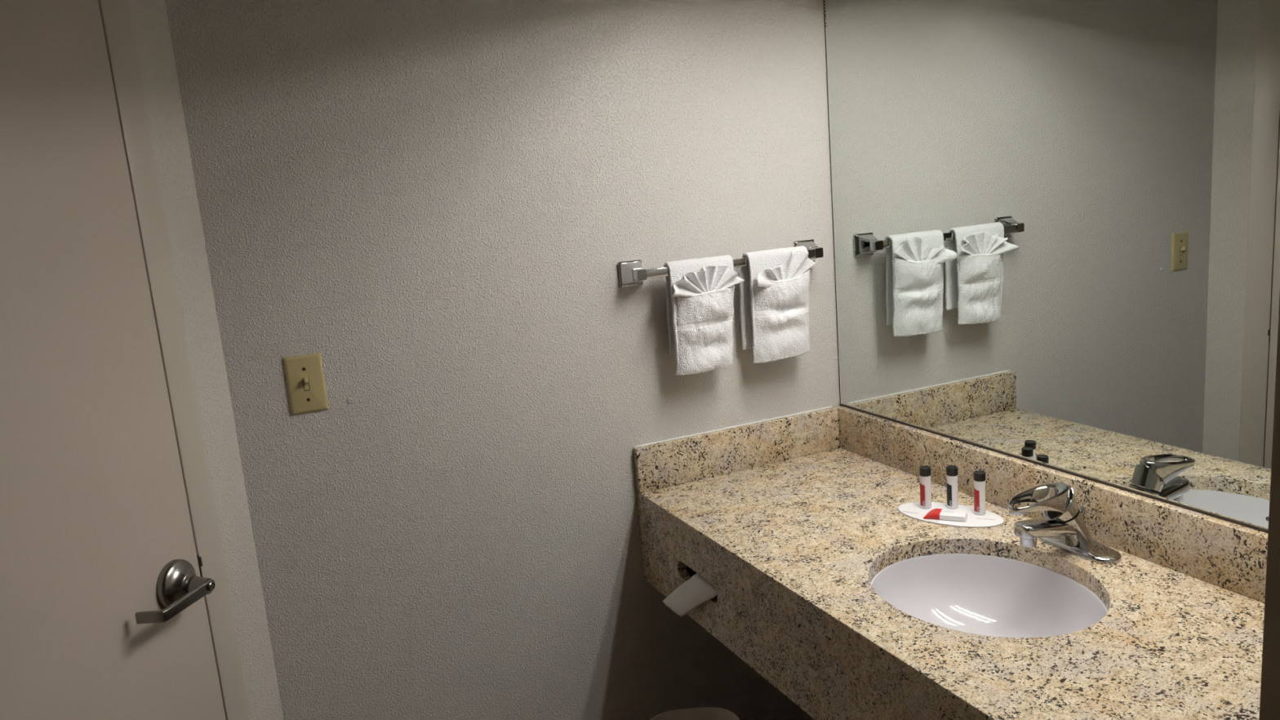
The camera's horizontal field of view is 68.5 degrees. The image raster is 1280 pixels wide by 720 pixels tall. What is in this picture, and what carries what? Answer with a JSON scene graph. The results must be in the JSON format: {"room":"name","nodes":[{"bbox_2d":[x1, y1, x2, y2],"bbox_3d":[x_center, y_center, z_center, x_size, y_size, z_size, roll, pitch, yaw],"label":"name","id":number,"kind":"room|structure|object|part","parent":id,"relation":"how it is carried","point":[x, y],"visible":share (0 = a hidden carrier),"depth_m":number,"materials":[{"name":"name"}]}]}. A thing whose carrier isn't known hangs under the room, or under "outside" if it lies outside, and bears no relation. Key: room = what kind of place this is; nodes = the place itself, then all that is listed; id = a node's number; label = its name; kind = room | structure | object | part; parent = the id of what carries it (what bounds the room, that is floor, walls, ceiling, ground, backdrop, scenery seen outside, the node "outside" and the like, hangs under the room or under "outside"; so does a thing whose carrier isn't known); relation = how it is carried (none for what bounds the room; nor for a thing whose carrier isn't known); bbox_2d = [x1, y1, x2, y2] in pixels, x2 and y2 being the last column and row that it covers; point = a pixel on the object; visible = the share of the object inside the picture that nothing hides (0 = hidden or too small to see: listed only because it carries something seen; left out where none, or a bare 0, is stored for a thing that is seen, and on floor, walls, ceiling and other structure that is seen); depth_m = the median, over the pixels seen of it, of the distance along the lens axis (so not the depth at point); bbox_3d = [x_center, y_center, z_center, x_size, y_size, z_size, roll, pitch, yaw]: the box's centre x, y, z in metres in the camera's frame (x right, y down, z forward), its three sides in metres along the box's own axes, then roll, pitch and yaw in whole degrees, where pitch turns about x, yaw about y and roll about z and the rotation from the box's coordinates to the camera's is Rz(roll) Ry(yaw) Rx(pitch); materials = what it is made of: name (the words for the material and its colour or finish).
{"room":"hotel bathroom","nodes":[
{"label":"hotel bathroom","id":0,"kind":"room"},
{"bbox_2d":[128,0,283,719],"bbox_3d":[-0.926,0.129,1.247,0.100,2.420,1.082,-2,11,12],"label":"door frame","id":1,"kind":"structure","parent":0,"point":[149,20],"depth_m":1.70,"materials":[{"name":"paint"}]},
{"bbox_2d":[0,0,226,719],"bbox_3d":[-0.848,0.312,1.270,0.113,2.025,0.766,-2,11,12],"label":"door","id":2,"kind":"structure","parent":1,"relation":"in","point":[104,588],"depth_m":1.42,"materials":[{"name":"paint"}]},
{"bbox_3d":[-0.759,0.394,1.542,0.048,0.035,0.140,-2,11,12],"label":"lever","id":3,"kind":"part","parent":2,"relation":"part of","materials":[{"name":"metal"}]},
{"bbox_2d":[97,0,251,719],"bbox_3d":[-0.916,0.287,1.274,0.114,2.100,0.896,-2,11,12],"label":"trim","id":4,"kind":"structure","parent":1,"relation":"attached to","point":[115,15],"depth_m":1.61,"materials":[{"name":"paint"}]},
{"bbox_2d":[164,0,839,719],"bbox_3d":[-0.130,-0.096,2.093,1.508,2.420,0.100,-9,12,-23],"label":"wall","id":5,"kind":"structure","parent":0,"point":[441,202],"depth_m":1.96,"materials":[{"name":"paint"}]},
{"bbox_2d":[282,352,328,415],"bbox_3d":[-0.643,0.047,1.811,0.070,0.114,0.019,-9,12,-23],"label":"light switch","id":6,"kind":"object","parent":5,"relation":"attached to","point":[304,374],"visible":1,"depth_m":1.81,"materials":[{"name":"beige plastic"}]},
{"bbox_2d":[346,397,353,404],"bbox_3d":[-0.573,0.081,1.858,0.012,0.012,0.002,-9,12,-23],"label":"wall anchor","id":7,"kind":"object","parent":5,"relation":"attached to","point":[349,400],"visible":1,"depth_m":1.86,"materials":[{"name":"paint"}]},
{"bbox_2d":[617,239,823,287],"bbox_3d":[0.198,-0.221,2.134,0.514,0.056,0.064,-9,12,-23],"label":"towel bar","id":8,"kind":"object","parent":5,"relation":"attached to","point":[631,273],"visible":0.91,"depth_m":2.05,"materials":[{"name":"silver metal"}]},
{"bbox_3d":[-0.007,-0.186,2.039,0.049,0.049,0.055,-9,12,-23],"label":"post","id":9,"kind":"part","parent":8,"relation":"part of","materials":[{"name":"silver metal"}]},
{"bbox_2d":[663,254,734,375],"bbox_3d":[0.142,-0.100,2.094,0.161,0.252,0.074,-9,12,-23],"label":"hand towel","id":10,"kind":"object","parent":8,"relation":"hanging from","point":[700,326],"visible":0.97,"depth_m":2.08,"materials":[{"name":"white fabric"}]},
{"bbox_2d":[671,264,744,297],"bbox_3d":[0.144,-0.170,2.053,0.181,0.069,0.036,-9,12,-23],"label":"washcloth","id":11,"kind":"object","parent":10,"relation":"in","point":[714,277],"visible":1,"depth_m":2.06,"materials":[{"name":"white fabric"}]},
{"bbox_3d":[0.206,-0.218,2.116,0.446,0.019,0.019,-9,12,-23],"label":"rail","id":12,"kind":"part","parent":8,"relation":"part of","materials":[{"name":"silver metal"}]},
{"bbox_2d":[739,245,810,363],"bbox_3d":[0.320,-0.128,2.174,0.167,0.256,0.070,-9,12,-23],"label":"hand towel","id":13,"kind":"object","parent":8,"relation":"hanging from","point":[775,319],"visible":0.97,"depth_m":2.16,"materials":[{"name":"white fabric"}]},
{"bbox_2d":[757,248,815,287],"bbox_3d":[0.329,-0.205,2.131,0.174,0.085,0.026,-10,12,-28],"label":"washcloth","id":14,"kind":"object","parent":13,"relation":"in","point":[799,262],"visible":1,"depth_m":2.14,"materials":[{"name":"white fabric"}]},
{"bbox_3d":[0.407,-0.254,2.221,0.049,0.049,0.055,-9,12,-23],"label":"post","id":15,"kind":"part","parent":8,"relation":"part of","materials":[{"name":"silver metal"}]},
{"bbox_2d":[633,405,1267,719],"bbox_3d":[0.556,0.409,1.635,0.578,0.322,1.436,-9,12,-23],"label":"countertop","id":16,"kind":"structure","parent":5,"relation":"attached to","point":[792,519],"depth_m":1.61,"materials":[{"name":"stone"}]},
{"bbox_2d":[662,573,717,616],"bbox_3d":[0.111,0.488,1.949,0.053,0.094,0.196,-14,14,-42],"label":"tissue","id":17,"kind":"object","parent":16,"relation":"in","point":[695,591],"visible":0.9,"depth_m":1.93,"materials":[{"name":"paper"}]},
{"bbox_2d":[897,502,1004,527],"bbox_3d":[0.612,0.305,1.859,0.207,0.004,0.113,4,14,38],"label":"tray","id":18,"kind":"object","parent":16,"relation":"on","point":[913,509],"visible":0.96,"depth_m":1.84,"materials":[{"name":"white plastic"}]},
{"bbox_2d":[919,466,931,508],"bbox_3d":[0.575,0.257,1.892,0.023,0.084,0.023,-9,12,-23],"label":"toiletry bottle","id":19,"kind":"object","parent":18,"relation":"on","point":[925,472],"visible":1,"depth_m":1.88,"materials":[{"name":"white plastic"}]},
{"bbox_2d":[923,508,967,521],"bbox_3d":[0.598,0.302,1.838,0.080,0.012,0.037,1,12,27],"label":"soap","id":20,"kind":"object","parent":18,"relation":"on","point":[935,513],"visible":1,"depth_m":1.83,"materials":[{"name":"white paper"}]},
{"bbox_2d":[946,465,958,508],"bbox_3d":[0.625,0.255,1.880,0.023,0.084,0.023,-9,12,-23],"label":"toiletry bottle","id":21,"kind":"object","parent":18,"relation":"on","point":[952,471],"visible":1,"depth_m":1.87,"materials":[{"name":"white plastic"}]},
{"bbox_2d":[973,470,986,515],"bbox_3d":[0.664,0.260,1.837,0.023,0.084,0.023,-9,12,-23],"label":"toiletry bottle","id":22,"kind":"object","parent":18,"relation":"on","point":[979,477],"visible":1,"depth_m":1.83,"materials":[{"name":"white plastic"}]},
{"bbox_2d":[870,553,1107,638],"bbox_3d":[0.576,0.462,1.576,0.372,0.132,0.417,-9,12,-23],"label":"sink","id":23,"kind":"object","parent":16,"relation":"in","point":[987,595],"visible":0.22,"depth_m":1.71,"materials":[{"name":"white ceramic"}]},
{"bbox_2d":[1007,482,1121,564],"bbox_3d":[0.715,0.278,1.624,0.197,0.127,0.158,-9,12,-23],"label":"faucet","id":24,"kind":"object","parent":16,"relation":"on","point":[1064,527],"visible":1,"depth_m":1.61,"materials":[{"name":"silver metal"}]},
{"bbox_3d":[0.689,0.251,1.607,0.145,0.063,0.053,-9,12,-23],"label":"lever handle","id":25,"kind":"part","parent":24,"relation":"part of","materials":[{"name":"silver metal"}]},
{"bbox_3d":[0.703,0.292,1.620,0.130,0.044,0.045,-9,12,-23],"label":"spout","id":26,"kind":"part","parent":24,"relation":"part of","materials":[{"name":"silver metal"}]},
{"bbox_3d":[0.773,0.326,1.657,0.058,0.012,0.158,-9,12,-23],"label":"plate","id":27,"kind":"part","parent":24,"relation":"part of","materials":[{"name":"silver metal"}]},
{"bbox_3d":[0.793,0.292,1.686,0.010,0.062,0.010,-9,12,-23],"label":"lift rod","id":28,"kind":"part","parent":24,"relation":"part of","materials":[{"name":"silver metal"}]},
{"bbox_2d":[823,0,1279,533],"bbox_3d":[0.764,-0.269,1.626,0.008,0.983,1.435,-9,12,-23],"label":"wall mirror","id":29,"kind":"object","parent":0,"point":[1056,223],"visible":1,"depth_m":1.65,"materials":[{"name":"clear glass"}]},
{"bbox_3d":[0.274,1.390,0.739,2.320,0.050,3.320,-9,12,-23],"label":"floor","id":30,"kind":"structure","parent":0,"visible":0},
{"bbox_2d":[650,706,741,719],"bbox_3d":[0.130,0.960,1.905,0.207,0.380,0.303,-5,11,-2],"label":"waste bin","id":31,"kind":"object","parent":30,"relation":"on","point":[704,713],"visible":1,"depth_m":2.01,"materials":[{"name":"beige plastic"}]},
{"bbox_3d":[0.850,0.061,0.850,0.566,2.420,0.120,-9,12,-23],"label":"wall","id":32,"kind":"structure","parent":0,"visible":0},
{"bbox_2d":[1258,293,1279,719],"bbox_3d":[0.567,0.108,0.724,0.060,2.420,0.125,-9,12,-23],"label":"trim","id":33,"kind":"structure","parent":32,"relation":"attached to","point":[1269,702],"depth_m":0.78,"materials":[{"name":"brown paint"}]}
]}

